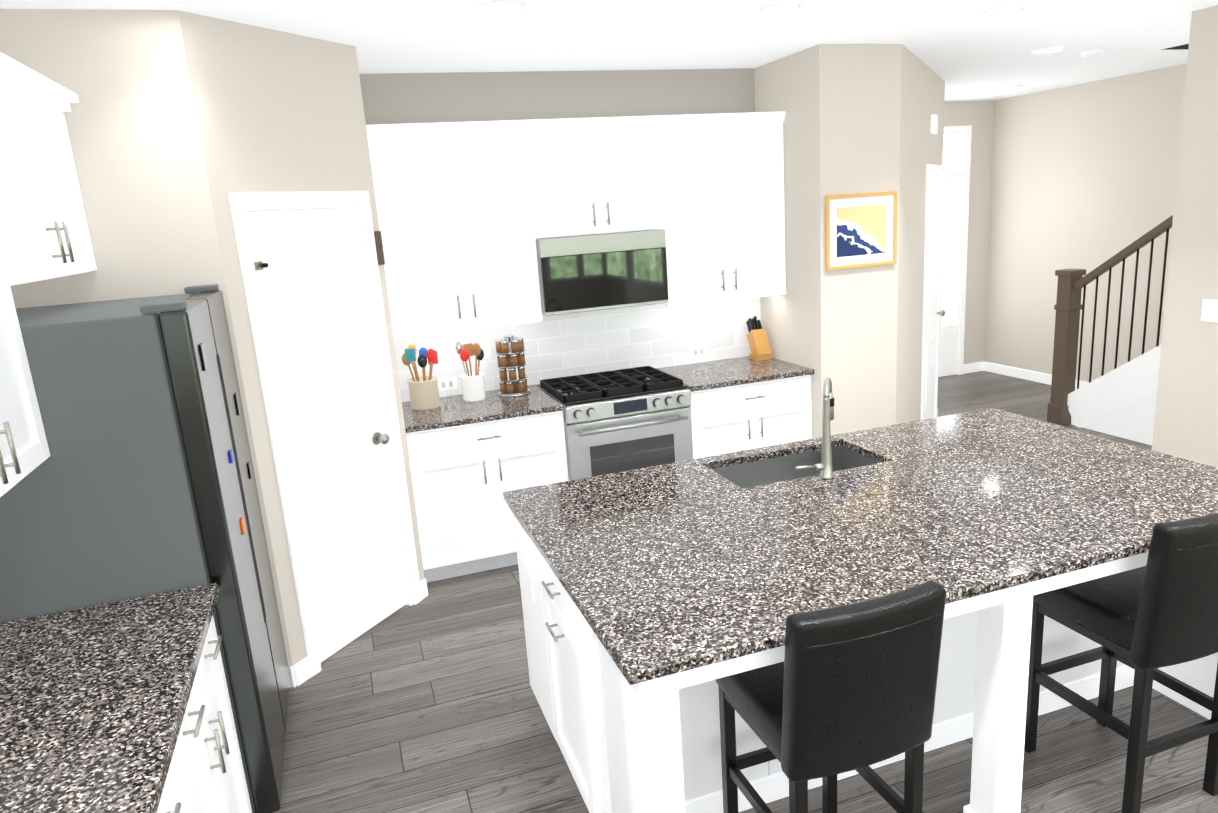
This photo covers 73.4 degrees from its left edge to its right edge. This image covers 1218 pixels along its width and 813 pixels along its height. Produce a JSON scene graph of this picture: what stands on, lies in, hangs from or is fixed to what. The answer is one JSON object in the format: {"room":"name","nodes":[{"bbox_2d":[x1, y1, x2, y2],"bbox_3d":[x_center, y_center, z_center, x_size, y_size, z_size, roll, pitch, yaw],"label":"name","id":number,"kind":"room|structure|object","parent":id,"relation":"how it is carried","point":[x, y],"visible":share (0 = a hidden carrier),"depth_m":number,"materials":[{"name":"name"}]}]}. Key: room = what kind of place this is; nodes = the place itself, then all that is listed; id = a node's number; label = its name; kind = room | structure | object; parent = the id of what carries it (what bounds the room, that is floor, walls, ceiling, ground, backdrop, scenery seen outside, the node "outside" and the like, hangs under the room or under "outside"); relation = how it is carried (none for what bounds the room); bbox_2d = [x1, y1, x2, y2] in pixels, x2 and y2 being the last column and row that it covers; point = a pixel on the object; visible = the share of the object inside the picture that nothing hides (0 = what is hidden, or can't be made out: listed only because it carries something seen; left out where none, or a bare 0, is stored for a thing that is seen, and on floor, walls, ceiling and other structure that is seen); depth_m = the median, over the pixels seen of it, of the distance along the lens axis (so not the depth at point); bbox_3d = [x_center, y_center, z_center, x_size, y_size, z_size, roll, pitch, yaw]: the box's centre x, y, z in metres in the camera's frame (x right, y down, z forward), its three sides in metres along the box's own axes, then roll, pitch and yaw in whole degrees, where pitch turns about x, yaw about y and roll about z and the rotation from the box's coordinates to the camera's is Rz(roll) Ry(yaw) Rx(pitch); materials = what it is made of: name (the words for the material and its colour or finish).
{"room":"kitchen","nodes":[
{"label":"kitchen","id":0,"kind":"room"},
{"bbox_2d":[0,9,295,687],"bbox_3d":[-1.846,-0.062,3.219,0.755,2.750,0.120,-8,14,-18],"label":"wall","id":1,"kind":"structure","parent":0,"point":[133,132],"depth_m":3.00,"materials":[{"name":"beige paint"}]},
{"bbox_2d":[178,10,424,685],"bbox_3d":[-1.325,-0.213,3.699,0.120,2.750,0.912,3,15,26],"label":"wall","id":2,"kind":"structure","parent":0,"point":[278,111],"depth_m":3.38,"materials":[{"name":"beige paint"}]},
{"bbox_2d":[229,191,421,675],"bbox_3d":[-1.290,0.096,3.780,0.138,2.107,0.774,3,15,26],"label":"door frame","id":3,"kind":"structure","parent":2,"relation":"attached to","point":[257,201],"depth_m":3.63,"materials":[{"name":"white wood"}]},
{"bbox_2d":[246,208,406,662],"bbox_3d":[-1.266,0.126,3.779,0.488,2.022,0.480,-8,14,-18],"label":"pantry door","id":4,"kind":"structure","parent":2,"relation":"in","point":[311,289],"depth_m":3.75,"materials":[{"name":"white wood"}]},
{"bbox_2d":[374,231,384,264],"bbox_3d":[-1.104,-0.764,3.933,0.035,0.160,0.036,-8,14,-18],"label":"wall hook","id":5,"kind":"object","parent":2,"relation":"attached to","point":[379,248],"visible":1,"depth_m":3.92,"materials":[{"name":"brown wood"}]},
{"bbox_2d":[359,68,754,401],"bbox_3d":[-0.168,-0.643,5.155,2.450,2.750,0.120,-8,14,-18],"label":"wall","id":6,"kind":"structure","parent":0,"point":[396,98],"depth_m":4.78,"materials":[{"name":"beige paint"}]},
{"bbox_2d":[366,123,549,337],"bbox_3d":[-0.844,-0.994,4.580,0.918,1.045,0.338,-8,14,-18],"label":"upper cabinet","id":7,"kind":"object","parent":6,"relation":"attached to","point":[469,213],"depth_m":4.42,"materials":[{"name":"white wood"}]},
{"bbox_2d":[394,296,760,401],"bbox_3d":[-0.132,-0.408,5.149,2.450,0.452,0.008,-8,14,-18],"label":"tile backsplash","id":8,"kind":"structure","parent":6,"relation":"attached to","point":[589,342],"depth_m":5.17,"materials":[{"name":"white tile"}]},
{"bbox_2d":[438,377,456,391],"bbox_3d":[-0.972,-0.133,4.904,0.116,0.075,0.008,-8,14,-18],"label":"electrical outlet plate","id":9,"kind":"object","parent":8,"relation":"attached to","point":[445,384],"depth_m":4.90,"materials":[{"name":"white plastic"}]},
{"bbox_2d":[690,345,706,357],"bbox_3d":[0.593,-0.361,5.405,0.116,0.075,0.008,-8,14,-18],"label":"electrical outlet plate","id":10,"kind":"object","parent":8,"relation":"attached to","point":[699,351],"depth_m":5.40,"materials":[{"name":"white plastic"}]},
{"bbox_2d":[542,119,665,237],"bbox_3d":[-0.120,-1.317,4.765,0.770,0.602,0.338,-8,14,-18],"label":"upper cabinet","id":11,"kind":"object","parent":6,"relation":"attached to","point":[603,175],"depth_m":4.62,"materials":[{"name":"white wood"}]},
{"bbox_2d":[536,230,668,315],"bbox_3d":[-0.077,-0.806,4.864,0.754,0.429,0.388,-8,14,-18],"label":"microwave","id":12,"kind":"object","parent":11,"relation":"attached to","point":[590,272],"visible":0.98,"depth_m":4.68,"materials":[{"name":"silver metal"}]},
{"bbox_2d":[662,115,785,306],"bbox_3d":[0.614,-1.207,5.047,0.878,1.045,0.338,-8,14,-18],"label":"upper cabinet","id":13,"kind":"object","parent":6,"relation":"attached to","point":[723,174],"depth_m":4.90,"materials":[{"name":"white wood"}]},
{"bbox_2d":[0,0,1217,101],"bbox_3d":[2.239,-1.510,1.962,8.500,0.100,11.600,-8,14,-18],"label":"ceiling","id":14,"kind":"structure","parent":0,"point":[965,50],"depth_m":4.07,"materials":[{"name":"white paint"}]},
{"bbox_2d":[477,0,526,12],"bbox_3d":[-0.420,-1.556,3.161,0.196,0.013,0.188,-8,14,-18],"label":"recessed light","id":15,"kind":"object","parent":14,"relation":"in","point":[505,6],"depth_m":3.16,"materials":[{"name":"white plastic"}]},
{"bbox_2d":[757,0,802,13],"bbox_3d":[0.731,-1.714,3.489,0.206,0.013,0.221,-8,14,-18],"label":"recessed light","id":16,"kind":"object","parent":14,"relation":"in","point":[777,7],"depth_m":3.50,"materials":[{"name":"white plastic"}]},
{"bbox_2d":[981,4,1025,15],"bbox_3d":[1.860,-1.880,3.858,0.225,0.013,0.210,-8,14,-18],"label":"recessed light","id":17,"kind":"object","parent":14,"relation":"in","point":[1008,8],"depth_m":3.87,"materials":[{"name":"white plastic"}]},
{"bbox_2d":[997,85,1021,89],"bbox_3d":[3.428,-2.746,7.009,0.254,0.013,0.234,-8,14,-18],"label":"recessed light","id":18,"kind":"object","parent":14,"relation":"in","point":[1010,86],"depth_m":7.03,"materials":[{"name":"white plastic"}]},
{"bbox_2d":[1031,46,1065,53],"bbox_3d":[2.770,-2.252,5.141,0.242,0.013,0.221,-8,14,-18],"label":"recessed light","id":19,"kind":"object","parent":14,"relation":"in","point":[1057,48],"depth_m":5.16,"materials":[{"name":"white plastic"}]},
{"bbox_2d":[1080,49,1103,57],"bbox_3d":[3.186,-2.328,5.386,0.132,0.035,0.132,-8,14,-18],"label":"smoke detector","id":20,"kind":"object","parent":14,"relation":"attached to","point":[1091,53],"visible":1,"depth_m":5.34,"materials":[{"name":"white plastic"}]},
{"bbox_2d":[274,371,1217,812],"bbox_3d":[2.429,1.245,2.625,8.500,0.080,11.600,-8,14,-18],"label":"floor","id":21,"kind":"structure","parent":0,"point":[428,703],"depth_m":3.09,"materials":[{"name":"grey wood"}]},
{"bbox_2d":[0,284,289,812],"bbox_3d":[-1.629,0.517,2.856,0.706,1.767,0.907,-8,14,-18],"label":"fridge","id":22,"kind":"object","parent":21,"relation":"on","point":[140,481],"visible":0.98,"depth_m":2.40,"materials":[{"name":"grey metal"}]},
{"bbox_2d":[160,735,199,812],"bbox_3d":[-1.130,1.276,1.445,0.655,0.885,0.882,-8,14,-18],"label":"base cabinet","id":23,"kind":"object","parent":21,"relation":"on","point":[180,797],"depth_m":1.87,"materials":[{"name":"white wood"}]},
{"bbox_2d":[184,619,251,812],"bbox_3d":[-1.367,1.131,2.119,0.655,0.885,0.820,-8,14,-18],"label":"base cabinet","id":24,"kind":"object","parent":21,"relation":"on","point":[211,744],"depth_m":2.26,"materials":[{"name":"white wood"}]},
{"bbox_2d":[0,583,218,812],"bbox_3d":[-0.900,0.982,0.639,0.683,0.038,3.800,-8,14,-18],"label":"countertop","id":25,"kind":"structure","parent":24,"relation":"on","point":[94,700],"depth_m":1.90,"materials":[{"name":"grey stone"}]},
{"bbox_2d":[405,412,568,581],"bbox_3d":[-0.729,0.447,4.781,0.859,0.885,0.618,-8,14,-18],"label":"base cabinet","id":26,"kind":"object","parent":21,"relation":"on","point":[471,463],"depth_m":4.47,"materials":[{"name":"white wood"}]},
{"bbox_2d":[402,385,564,431],"bbox_3d":[-0.755,0.001,4.659,0.860,0.030,0.648,-8,14,-18],"label":"countertop","id":27,"kind":"structure","parent":26,"relation":"on","point":[452,412],"depth_m":4.49,"materials":[{"name":"grey stone"}]},
{"bbox_2d":[402,344,439,409],"bbox_3d":[-1.057,-0.172,4.619,0.199,0.362,0.171,-8,14,-18],"label":"utensil crock","id":28,"kind":"object","parent":27,"relation":"on","point":[424,391],"visible":1,"depth_m":4.58,"materials":[{"name":"beige ceramic"}]},
{"bbox_2d":[455,341,485,401],"bbox_3d":[-0.794,-0.211,4.736,0.162,0.349,0.137,-8,14,-18],"label":"utensil crock","id":29,"kind":"object","parent":27,"relation":"on","point":[473,387],"visible":1,"depth_m":4.71,"materials":[{"name":"white ceramic"}]},
{"bbox_2d":[495,334,529,396],"bbox_3d":[-0.574,-0.246,4.816,0.190,0.351,0.190,-8,14,-18],"label":"spice rack","id":30,"kind":"object","parent":27,"relation":"on","point":[510,352],"visible":1,"depth_m":4.77,"materials":[{"name":"brown glass"}]},
{"bbox_2d":[537,366,692,480],"bbox_3d":[0.050,0.312,4.976,0.752,0.952,0.709,-8,14,-18],"label":"range","id":31,"kind":"object","parent":21,"relation":"on","point":[620,420],"visible":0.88,"depth_m":4.67,"materials":[{"name":"silver metal"}]},
{"bbox_2d":[688,376,811,458],"bbox_3d":[0.785,0.226,5.266,0.819,0.885,0.618,-8,14,-18],"label":"base cabinet","id":32,"kind":"object","parent":21,"relation":"on","point":[775,412],"depth_m":4.92,"materials":[{"name":"white wood"}]},
{"bbox_2d":[656,356,813,391],"bbox_3d":[0.758,-0.220,5.144,0.820,0.030,0.648,-8,14,-18],"label":"countertop","id":33,"kind":"structure","parent":32,"relation":"on","point":[730,373],"depth_m":5.02,"materials":[{"name":"grey stone"}]},
{"bbox_2d":[746,316,771,360],"bbox_3d":[0.982,-0.454,5.391,0.100,0.280,0.191,-8,14,-18],"label":"knife block","id":34,"kind":"object","parent":33,"relation":"on","point":[758,342],"visible":0.98,"depth_m":5.36,"materials":[{"name":"brown wood"}]},
{"bbox_2d":[715,580,945,812],"bbox_3d":[0.586,0.905,2.248,0.425,1.002,0.502,-8,14,-18],"label":"stool","id":35,"kind":"object","parent":21,"relation":"on","point":[839,690],"visible":0.98,"depth_m":1.99,"materials":[{"name":"black leather"}]},
{"bbox_2d":[505,444,1217,812],"bbox_3d":[0.927,0.765,2.970,2.319,0.890,1.394,-8,14,-18],"label":"kitchen island","id":36,"kind":"object","parent":21,"relation":"on","point":[648,748],"depth_m":2.52,"materials":[{"name":"wood"}]},
{"bbox_2d":[503,408,1066,527],"bbox_3d":[0.767,0.223,3.301,2.345,0.030,0.420,-8,14,-18],"label":"island countertop","id":37,"kind":"structure","parent":36,"relation":"on","point":[612,492],"depth_m":3.25,"materials":[{"name":"grey stone"}]},
{"bbox_2d":[795,378,833,478],"bbox_3d":[0.766,0.081,3.037,0.224,0.366,0.132,-8,14,-18],"label":"faucet","id":38,"kind":"object","parent":37,"relation":"on","point":[824,466],"visible":1,"depth_m":3.01,"materials":[{"name":"silver metal"}]},
{"bbox_2d":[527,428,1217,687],"bbox_3d":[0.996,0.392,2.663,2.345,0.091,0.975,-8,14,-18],"label":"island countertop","id":39,"kind":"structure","parent":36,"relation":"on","point":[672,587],"depth_m":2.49,"materials":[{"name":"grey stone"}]},
{"bbox_2d":[1047,215,1172,444],"bbox_3d":[4.370,-0.817,5.766,1.063,2.228,1.968,-8,14,-18],"label":"stairs","id":40,"kind":"structure","parent":21,"relation":"on","point":[1120,401],"depth_m":6.26,"materials":[{"name":"white"}]},
{"bbox_2d":[1024,513,1217,812],"bbox_3d":[1.683,0.744,2.604,0.425,1.002,0.502,-8,14,-18],"label":"stool","id":41,"kind":"object","parent":21,"relation":"on","point":[1159,609],"visible":0.94,"depth_m":2.45,"materials":[{"name":"black leather"}]},
{"bbox_2d":[754,44,944,438],"bbox_3d":[1.780,-1.069,6.370,2.076,2.750,2.730,-8,14,-18],"label":"wall","id":42,"kind":"structure","parent":0,"point":[857,118],"depth_m":4.92,"materials":[{"name":"beige paint"}]},
{"bbox_2d":[290,361,1088,687],"bbox_3d":[2.432,1.181,2.504,8.050,0.100,11.200,-8,14,-18],"label":"baseboard","id":43,"kind":"structure","parent":42,"relation":"attached to","point":[300,669],"depth_m":8.09,"materials":[{"name":"white wood"}]},
{"bbox_2d":[825,191,897,270],"bbox_3d":[1.480,-1.030,4.782,0.484,0.425,0.022,-8,14,-18],"label":"picture frame","id":44,"kind":"object","parent":42,"relation":"attached to","point":[860,230],"visible":0.98,"depth_m":4.78,"materials":[{"name":"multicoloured paper"}]},
{"bbox_2d":[921,164,943,419],"bbox_3d":[2.523,-0.790,6.373,0.018,2.107,0.874,3,15,28],"label":"door frame","id":45,"kind":"structure","parent":42,"relation":"attached to","point":[931,168],"depth_m":6.10,"materials":[{"name":"white wood"}]},
{"bbox_2d":[930,114,937,134],"bbox_3d":[2.346,-2.034,5.890,0.029,0.130,0.160,3,15,28],"label":"doorbell","id":46,"kind":"object","parent":42,"relation":"attached to","point":[934,124],"visible":1,"depth_m":5.83,"materials":[{"name":"white plastic"}]},
{"bbox_2d":[924,173,945,418],"bbox_3d":[2.525,-0.766,6.383,0.562,2.036,0.515,-8,14,-18],"label":"hall door","id":47,"kind":"structure","parent":42,"relation":"in","point":[932,282],"depth_m":6.34,"materials":[{"name":"white wood"}]},
{"bbox_2d":[941,100,994,376],"bbox_3d":[3.165,-1.624,8.279,1.844,2.750,0.120,-8,14,-18],"label":"wall","id":48,"kind":"structure","parent":0,"point":[978,116],"depth_m":8.36,"materials":[{"name":"beige paint"}]},
{"bbox_2d":[938,132,965,376],"bbox_3d":[3.058,-1.452,8.203,1.194,2.447,0.013,-8,14,-18],"label":"front door","id":49,"kind":"structure","parent":48,"relation":"in","point":[954,144],"depth_m":8.33,"materials":[{"name":"white wood"}]},
{"bbox_2d":[938,126,971,375],"bbox_3d":[3.057,-1.476,8.196,1.314,2.517,0.018,-8,14,-18],"label":"door frame","id":50,"kind":"structure","parent":48,"relation":"attached to","point":[965,170],"depth_m":8.30,"materials":[{"name":"white wood"}]},
{"bbox_2d":[984,63,1186,381],"bbox_3d":[4.694,-1.303,6.506,0.120,2.750,4.280,-8,14,-18],"label":"wall","id":51,"kind":"structure","parent":0,"point":[1084,175],"depth_m":7.39,"materials":[{"name":"beige paint"}]},
{"bbox_2d":[1166,44,1188,48],"bbox_3d":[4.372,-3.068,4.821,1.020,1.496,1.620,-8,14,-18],"label":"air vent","id":52,"kind":"structure","parent":0,"point":[1185,46],"depth_m":5.53,"materials":[{"name":"black metal"}]},
{"bbox_2d":[1152,5,1217,467],"bbox_3d":[4.472,0.031,1.020,0.120,2.750,7.790,-8,14,-18],"label":"wall","id":53,"kind":"structure","parent":0,"point":[1186,419],"depth_m":4.46,"materials":[{"name":"beige paint"}]},
{"bbox_2d":[1201,299,1217,322],"bbox_3d":[3.244,-0.514,4.389,0.010,0.120,0.115,-8,14,-18],"label":"switch plate","id":54,"kind":"object","parent":53,"relation":"attached to","point":[1209,312],"visible":1,"depth_m":4.40,"materials":[{"name":"white plastic"}]},
{"bbox_3d":[-0.967,0.792,-0.583,0.120,2.750,8.060,-8,14,-18],"label":"wall","id":55,"kind":"structure","parent":0,"visible":0},
{"bbox_2d":[0,245,49,496],"bbox_3d":[-1.627,-0.270,1.746,0.325,1.068,0.825,-8,14,-18],"label":"upper cabinet","id":56,"kind":"object","parent":55,"relation":"attached to","point":[24,450],"visible":1,"depth_m":2.09,"materials":[{"name":"white wood"}]},
{"bbox_2d":[0,52,96,285],"bbox_3d":[-1.901,-0.695,2.501,0.380,0.620,0.912,-8,14,-18],"label":"upper cabinet","id":57,"kind":"object","parent":55,"relation":"attached to","point":[44,233],"visible":0.98,"depth_m":2.52,"materials":[{"name":"white wood"}]}
]}

